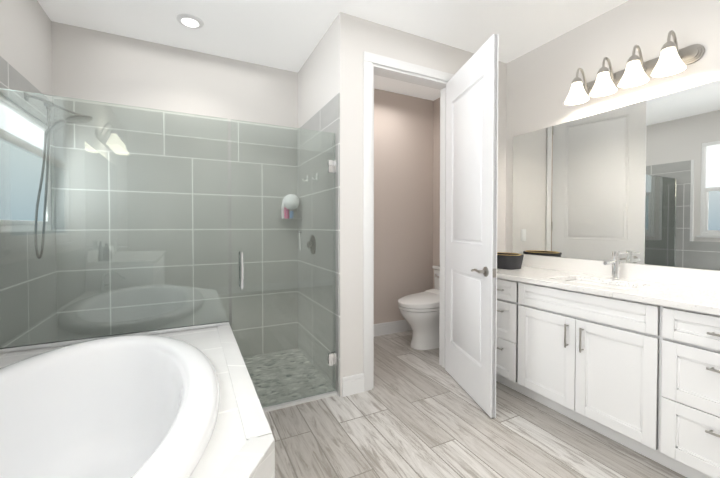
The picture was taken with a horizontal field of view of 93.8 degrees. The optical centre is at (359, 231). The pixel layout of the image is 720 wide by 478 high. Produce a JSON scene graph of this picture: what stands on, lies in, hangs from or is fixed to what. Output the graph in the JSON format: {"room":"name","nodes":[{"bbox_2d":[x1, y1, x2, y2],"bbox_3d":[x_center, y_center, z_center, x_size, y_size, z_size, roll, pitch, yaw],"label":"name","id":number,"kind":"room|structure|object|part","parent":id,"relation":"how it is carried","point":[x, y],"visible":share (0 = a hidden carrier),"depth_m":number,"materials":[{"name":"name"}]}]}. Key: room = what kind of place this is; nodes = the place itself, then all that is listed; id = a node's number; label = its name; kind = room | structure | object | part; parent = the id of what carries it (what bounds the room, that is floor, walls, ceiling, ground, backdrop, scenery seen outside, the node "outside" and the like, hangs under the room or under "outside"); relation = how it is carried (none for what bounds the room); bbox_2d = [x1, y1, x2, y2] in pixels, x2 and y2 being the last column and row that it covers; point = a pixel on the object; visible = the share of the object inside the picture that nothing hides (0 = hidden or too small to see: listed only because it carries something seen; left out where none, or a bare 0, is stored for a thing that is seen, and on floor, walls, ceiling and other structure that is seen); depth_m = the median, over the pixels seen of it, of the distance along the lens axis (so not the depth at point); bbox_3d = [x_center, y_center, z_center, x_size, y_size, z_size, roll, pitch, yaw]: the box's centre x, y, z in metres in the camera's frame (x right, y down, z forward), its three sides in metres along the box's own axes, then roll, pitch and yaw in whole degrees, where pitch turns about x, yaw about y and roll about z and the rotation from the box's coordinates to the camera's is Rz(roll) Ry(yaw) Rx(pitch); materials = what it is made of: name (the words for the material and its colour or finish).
{"room":"bathroom","nodes":[
{"label":"bathroom","id":0,"kind":"room"},
{"bbox_2d":[0,0,52,101],"bbox_3d":[-1.180,-0.146,0.132,0.160,2.750,5.660,0,1,-27],"label":"wall","id":1,"kind":"structure","parent":0,"point":[25,40],"depth_m":2.14,"materials":[{"name":"white paint"}]},
{"bbox_2d":[0,94,50,230],"bbox_3d":[-2.099,-0.379,2.089,0.044,0.770,0.850,0,1,-27],"label":"shower window","id":2,"kind":"structure","parent":1,"relation":"attached to","point":[12,122],"depth_m":2.07,"materials":[{"name":"white glass"}]},
{"bbox_3d":[-2.105,-0.638,2.082,0.006,0.160,0.760,0,1,-27],"label":"pane","id":3,"kind":"part","parent":2,"relation":"part of","materials":[{"name":"white glass"}]},
{"bbox_3d":[-2.100,-0.279,2.090,0.006,0.480,0.760,0,1,-27],"label":"pane","id":4,"kind":"part","parent":2,"relation":"part of","materials":[{"name":"glass"}]},
{"bbox_2d":[0,56,53,144],"bbox_3d":[-2.021,-0.782,1.987,0.010,0.320,1.150,0,1,-27],"label":"wall tiles","id":5,"kind":"structure","parent":1,"relation":"attached to","point":[11,78],"depth_m":2.00,"materials":[{"name":"grey tile"}]},
{"bbox_2d":[0,90,53,233],"bbox_3d":[-2.076,-0.379,2.100,0.013,0.770,0.850,0,1,-27],"label":"window frame","id":6,"kind":"structure","parent":1,"relation":"attached to","point":[51,157],"depth_m":2.46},
{"bbox_2d":[0,146,56,347],"bbox_3d":[-2.021,0.288,2.005,0.010,1.820,1.150,0,1,-27],"label":"shower wall tile","id":7,"kind":"structure","parent":1,"relation":"attached to","point":[20,285],"depth_m":2.08,"materials":[{"name":"grey tile"}]},
{"bbox_2d":[24,91,91,258],"bbox_3d":[-1.917,-0.348,2.161,0.324,1.033,0.149,0,1,-27],"label":"shower head","id":8,"kind":"object","parent":7,"relation":"attached to","point":[55,122],"depth_m":2.11},
{"bbox_3d":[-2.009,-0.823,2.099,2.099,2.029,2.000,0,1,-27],"label":"arm","id":9,"kind":"part","parent":8,"relation":"part of"},
{"bbox_2d":[51,21,297,129],"bbox_3d":[-0.733,-0.200,3.387,3.960,2.750,0.160,0,1,-27],"label":"wall","id":10,"kind":"structure","parent":0,"point":[99,66],"depth_m":2.83,"materials":[{"name":"white paint"}]},
{"bbox_2d":[54,98,296,165],"bbox_3d":[-1.450,-0.818,2.922,1.850,0.360,0.010,0,1,-27],"label":"wall tile","id":11,"kind":"structure","parent":10,"relation":"attached to","point":[236,132],"depth_m":2.84,"materials":[{"name":"grey tile"}]},
{"bbox_2d":[54,147,297,356],"bbox_3d":[-1.450,0.272,2.940,1.850,1.820,0.010,0,1,-27],"label":"wall tile","id":12,"kind":"structure","parent":10,"relation":"attached to","point":[212,247],"depth_m":2.86,"materials":[{"name":"grey tile"}]},
{"bbox_2d":[278,194,302,218],"bbox_3d":[-0.664,-0.238,3.211,0.195,0.238,0.195,0,1,-27],"label":"caddy","id":13,"kind":"object","parent":12,"relation":"attached to","point":[285,209],"depth_m":3.19,"materials":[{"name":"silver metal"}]},
{"bbox_2d":[284,207,288,217],"bbox_3d":[-0.707,-0.196,3.242,0.044,0.140,0.044,0,1,-27],"label":"bottle","id":14,"kind":"object","parent":13,"relation":"on","point":[286,215],"depth_m":3.22,"materials":[{"name":"pink plastic"}]},
{"bbox_2d":[298,21,333,127],"bbox_3d":[-0.352,-0.193,2.963,0.120,2.750,0.940,0,1,-27],"label":"wall","id":15,"kind":"structure","parent":0,"point":[316,83],"depth_m":2.82,"materials":[{"name":"white paint"}]},
{"bbox_2d":[297,143,339,396],"bbox_3d":[-0.382,0.273,2.885,0.010,1.820,1.048,0,1,-27],"label":"wall tile","id":16,"kind":"structure","parent":15,"relation":"attached to","point":[335,196],"depth_m":2.74,"materials":[{"name":"grey tile"}]},
{"bbox_2d":[306,235,315,253],"bbox_3d":[-0.433,0.113,2.916,0.050,0.170,0.171,0,1,-27],"label":"shower valve","id":17,"kind":"object","parent":16,"relation":"attached to","point":[312,243],"depth_m":2.89,"materials":[{"name":"grey metal"}]},
{"bbox_2d":[297,93,339,165],"bbox_3d":[-0.382,-0.817,2.866,0.010,0.360,1.048,0,1,-27],"label":"wall tiles","id":18,"kind":"structure","parent":15,"relation":"attached to","point":[325,118],"depth_m":2.71,"materials":[{"name":"grey tile"}]},
{"bbox_2d":[37,0,628,100],"bbox_3d":[0.482,-1.585,0.942,3.960,0.100,5.660,0,1,-27],"label":"ceiling","id":19,"kind":"structure","parent":0,"point":[288,35],"depth_m":2.50,"materials":[{"name":"white paint"}]},
{"bbox_2d":[176,13,203,28],"bbox_3d":[-1.259,-1.554,2.497,0.184,0.014,0.184,0,1,-27],"label":"recessed light","id":20,"kind":"object","parent":19,"relation":"in","point":[191,21],"visible":0.98,"depth_m":2.48,"materials":[{"name":"white plastic"}]},
{"bbox_2d":[374,88,433,323],"bbox_3d":[0.193,-0.206,3.760,1.570,2.750,0.004,0,1,-27],"label":"wall","id":21,"kind":"structure","parent":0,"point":[403,194],"depth_m":3.90,"materials":[{"name":"beige paint"}]},
{"bbox_2d":[374,320,411,336],"bbox_3d":[0.198,1.101,3.773,1.562,0.135,0.016,0,1,-27],"label":"baseboard","id":22,"kind":"structure","parent":21,"relation":"attached to","point":[386,328],"depth_m":3.85,"materials":[{"name":"white wood"}]},
{"bbox_2d":[334,12,506,395],"bbox_3d":[0.587,-0.191,2.841,1.690,2.750,0.120,0,1,-27],"label":"wall","id":23,"kind":"structure","parent":0,"point":[355,37],"depth_m":2.47,"materials":[{"name":"white paint"}]},
{"bbox_2d":[342,373,363,396],"bbox_3d":[-0.050,1.123,2.468,0.173,0.135,0.016,0,1,-27],"label":"baseboard","id":24,"kind":"structure","parent":23,"relation":"attached to","point":[352,384],"depth_m":2.46,"materials":[{"name":"white wood"}]},
{"bbox_2d":[363,51,453,391],"bbox_3d":[0.407,-0.069,2.744,0.910,2.510,0.140,0,1,-27],"label":"door frame","id":25,"kind":"structure","parent":23,"relation":"attached to","point":[371,58],"depth_m":2.53,"materials":[{"name":"white wood"}]},
{"bbox_2d":[445,34,498,417],"bbox_3d":[0.796,-0.030,2.490,0.152,2.423,0.737,0,1,-9],"label":"door leaf","id":26,"kind":"structure","parent":23,"relation":"in","point":[471,205],"depth_m":2.37,"materials":[{"name":"white wood"}]},
{"bbox_3d":[0.796,-0.043,2.490,0.152,2.040,0.737,0,1,-9],"label":"door hardware","id":27,"kind":"part","parent":26,"relation":"part of","materials":[{"name":"silver metal"}]},
{"bbox_2d":[265,330,686,477],"bbox_3d":[0.482,1.265,0.989,3.960,0.100,5.660,0,1,-27],"label":"floor","id":28,"kind":"structure","parent":0,"point":[413,413],"depth_m":1.97,"materials":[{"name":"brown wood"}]},
{"bbox_2d":[0,324,274,477],"bbox_3d":[-0.955,0.803,1.152,1.117,0.819,1.815,0,1,-27],"label":"bathtub","id":29,"kind":"object","parent":28,"relation":"on","point":[180,404],"visible":0.92,"depth_m":1.48,"materials":[{"name":"ceramic"}]},
{"bbox_2d":[0,88,227,351],"bbox_3d":[-1.331,-0.057,1.881,1.114,1.297,0.022,0,1,-27],"label":"glass","id":30,"kind":"object","parent":29,"relation":"on","point":[34,345],"depth_m":1.85,"materials":[{"name":"clear glass"}]},
{"bbox_2d":[243,348,333,406],"bbox_3d":[-1.230,1.183,2.517,1.850,0.012,0.970,0,1,-27],"label":"pebble shower floor","id":31,"kind":"structure","parent":28,"relation":"on","point":[277,388],"depth_m":2.73,"materials":[{"name":"grey stone"}]},
{"bbox_2d":[263,390,337,412],"bbox_3d":[-0.496,1.185,2.315,0.737,0.016,0.050,0,1,-27],"label":"shower threshold","id":32,"kind":"object","parent":28,"relation":"on","point":[297,402],"visible":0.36,"depth_m":2.34,"materials":[{"name":"white stone"}]},
{"bbox_2d":[228,119,336,407],"bbox_3d":[-0.498,0.229,2.304,0.717,1.883,0.112,0,1,-27],"label":"glass","id":33,"kind":"object","parent":32,"relation":"on","point":[331,166],"depth_m":2.29,"materials":[{"name":"clear glass"}]},
{"bbox_3d":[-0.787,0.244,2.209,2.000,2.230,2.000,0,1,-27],"label":"handle","id":34,"kind":"part","parent":33,"relation":"part of","materials":[{"name":"silver metal"}]},
{"bbox_3d":[-0.501,0.229,2.303,0.712,1.883,0.010,0,1,-27],"label":"door","id":35,"kind":"part","parent":33,"relation":"part of","materials":[{"name":"clear glass"}]},
{"bbox_2d":[398,265,439,349],"bbox_3d":[0.755,0.781,3.501,0.788,0.785,0.490,0,1,-27],"label":"toilet","id":36,"kind":"object","parent":28,"relation":"on","point":[420,312],"visible":0.6,"depth_m":3.35,"materials":[{"name":"white ceramic"}]},
{"bbox_2d":[496,275,719,477],"bbox_3d":[1.604,0.777,2.039,0.600,0.840,2.246,0,1,-27],"label":"bathroom vanity","id":37,"kind":"object","parent":28,"relation":"on","point":[624,354],"depth_m":1.83,"materials":[{"name":"white wood"}]},
{"bbox_2d":[497,267,719,310],"bbox_3d":[1.607,0.339,2.034,0.592,0.034,2.246,0,1,-27],"label":"countertop","id":38,"kind":"structure","parent":37,"relation":"on","point":[702,298],"depth_m":1.93,"materials":[{"name":"white stone"}]},
{"bbox_2d":[497,252,523,269],"bbox_3d":[1.224,0.247,2.877,0.245,0.121,0.308,0,1,-27],"label":"basket","id":39,"kind":"object","parent":38,"relation":"on","point":[508,261],"visible":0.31,"depth_m":2.76,"materials":[{"name":"grey wicker"}]},
{"bbox_2d":[572,279,631,286],"bbox_3d":[1.527,0.423,2.171,0.344,0.162,0.484,0,1,-27],"label":"sink","id":40,"kind":"object","parent":38,"relation":"in","point":[601,281],"depth_m":2.27,"materials":[{"name":"white ceramic"}]},
{"bbox_2d":[604,251,629,278],"bbox_3d":[1.685,0.227,2.222,0.151,0.185,0.097,0,1,-27],"label":"faucet","id":41,"kind":"object","parent":38,"relation":"on","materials":[{"name":"silver metal"}]},
{"bbox_2d":[505,0,719,270],"bbox_3d":[2.145,-0.174,1.800,0.160,2.750,5.660,0,1,-27],"label":"wall","id":42,"kind":"structure","parent":0,"point":[539,79],"depth_m":2.41,"materials":[{"name":"white paint"}]},
{"bbox_2d":[433,98,439,288],"bbox_3d":[1.104,-0.205,3.691,0.004,2.750,0.936,0,1,-27],"label":"wall","id":43,"kind":"structure","parent":42,"relation":"attached to","point":[436,181],"depth_m":4.05,"materials":[{"name":"beige paint"}]},
{"bbox_2d":[512,80,719,269],"bbox_3d":[1.884,-0.318,2.128,0.006,1.062,2.145,0,1,-27],"label":"vanity mirror","id":44,"kind":"object","parent":42,"relation":"attached to","point":[639,182],"visible":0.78,"depth_m":2.27,"materials":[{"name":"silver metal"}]},
{"bbox_2d":[521,255,719,290],"bbox_3d":[1.863,0.268,2.161,0.020,0.105,2.246,0,1,-27],"label":"backsplash","id":45,"kind":"structure","parent":42,"relation":"attached to","point":[687,277],"depth_m":2.20,"materials":[{"name":"white stone"}]},
{"bbox_2d":[564,30,704,104],"bbox_3d":[1.706,-1.062,2.225,0.226,0.245,0.770,0,1,-27],"label":"vanity light bar","id":46,"kind":"object","parent":42,"relation":"attached to","point":[672,59],"visible":1,"depth_m":2.12,"materials":[{"name":"white glass"}]},
{"bbox_3d":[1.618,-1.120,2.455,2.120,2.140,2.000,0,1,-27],"label":"arm","id":47,"kind":"part","parent":46,"relation":"part of"},
{"bbox_3d":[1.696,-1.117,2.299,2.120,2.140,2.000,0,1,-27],"label":"arm","id":48,"kind":"part","parent":46,"relation":"part of"},
{"bbox_3d":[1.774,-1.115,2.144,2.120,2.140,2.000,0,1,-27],"label":"arm","id":49,"kind":"part","parent":46,"relation":"part of"},
{"bbox_3d":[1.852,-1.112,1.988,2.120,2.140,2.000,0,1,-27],"label":"arm","id":50,"kind":"part","parent":46,"relation":"part of"}
]}

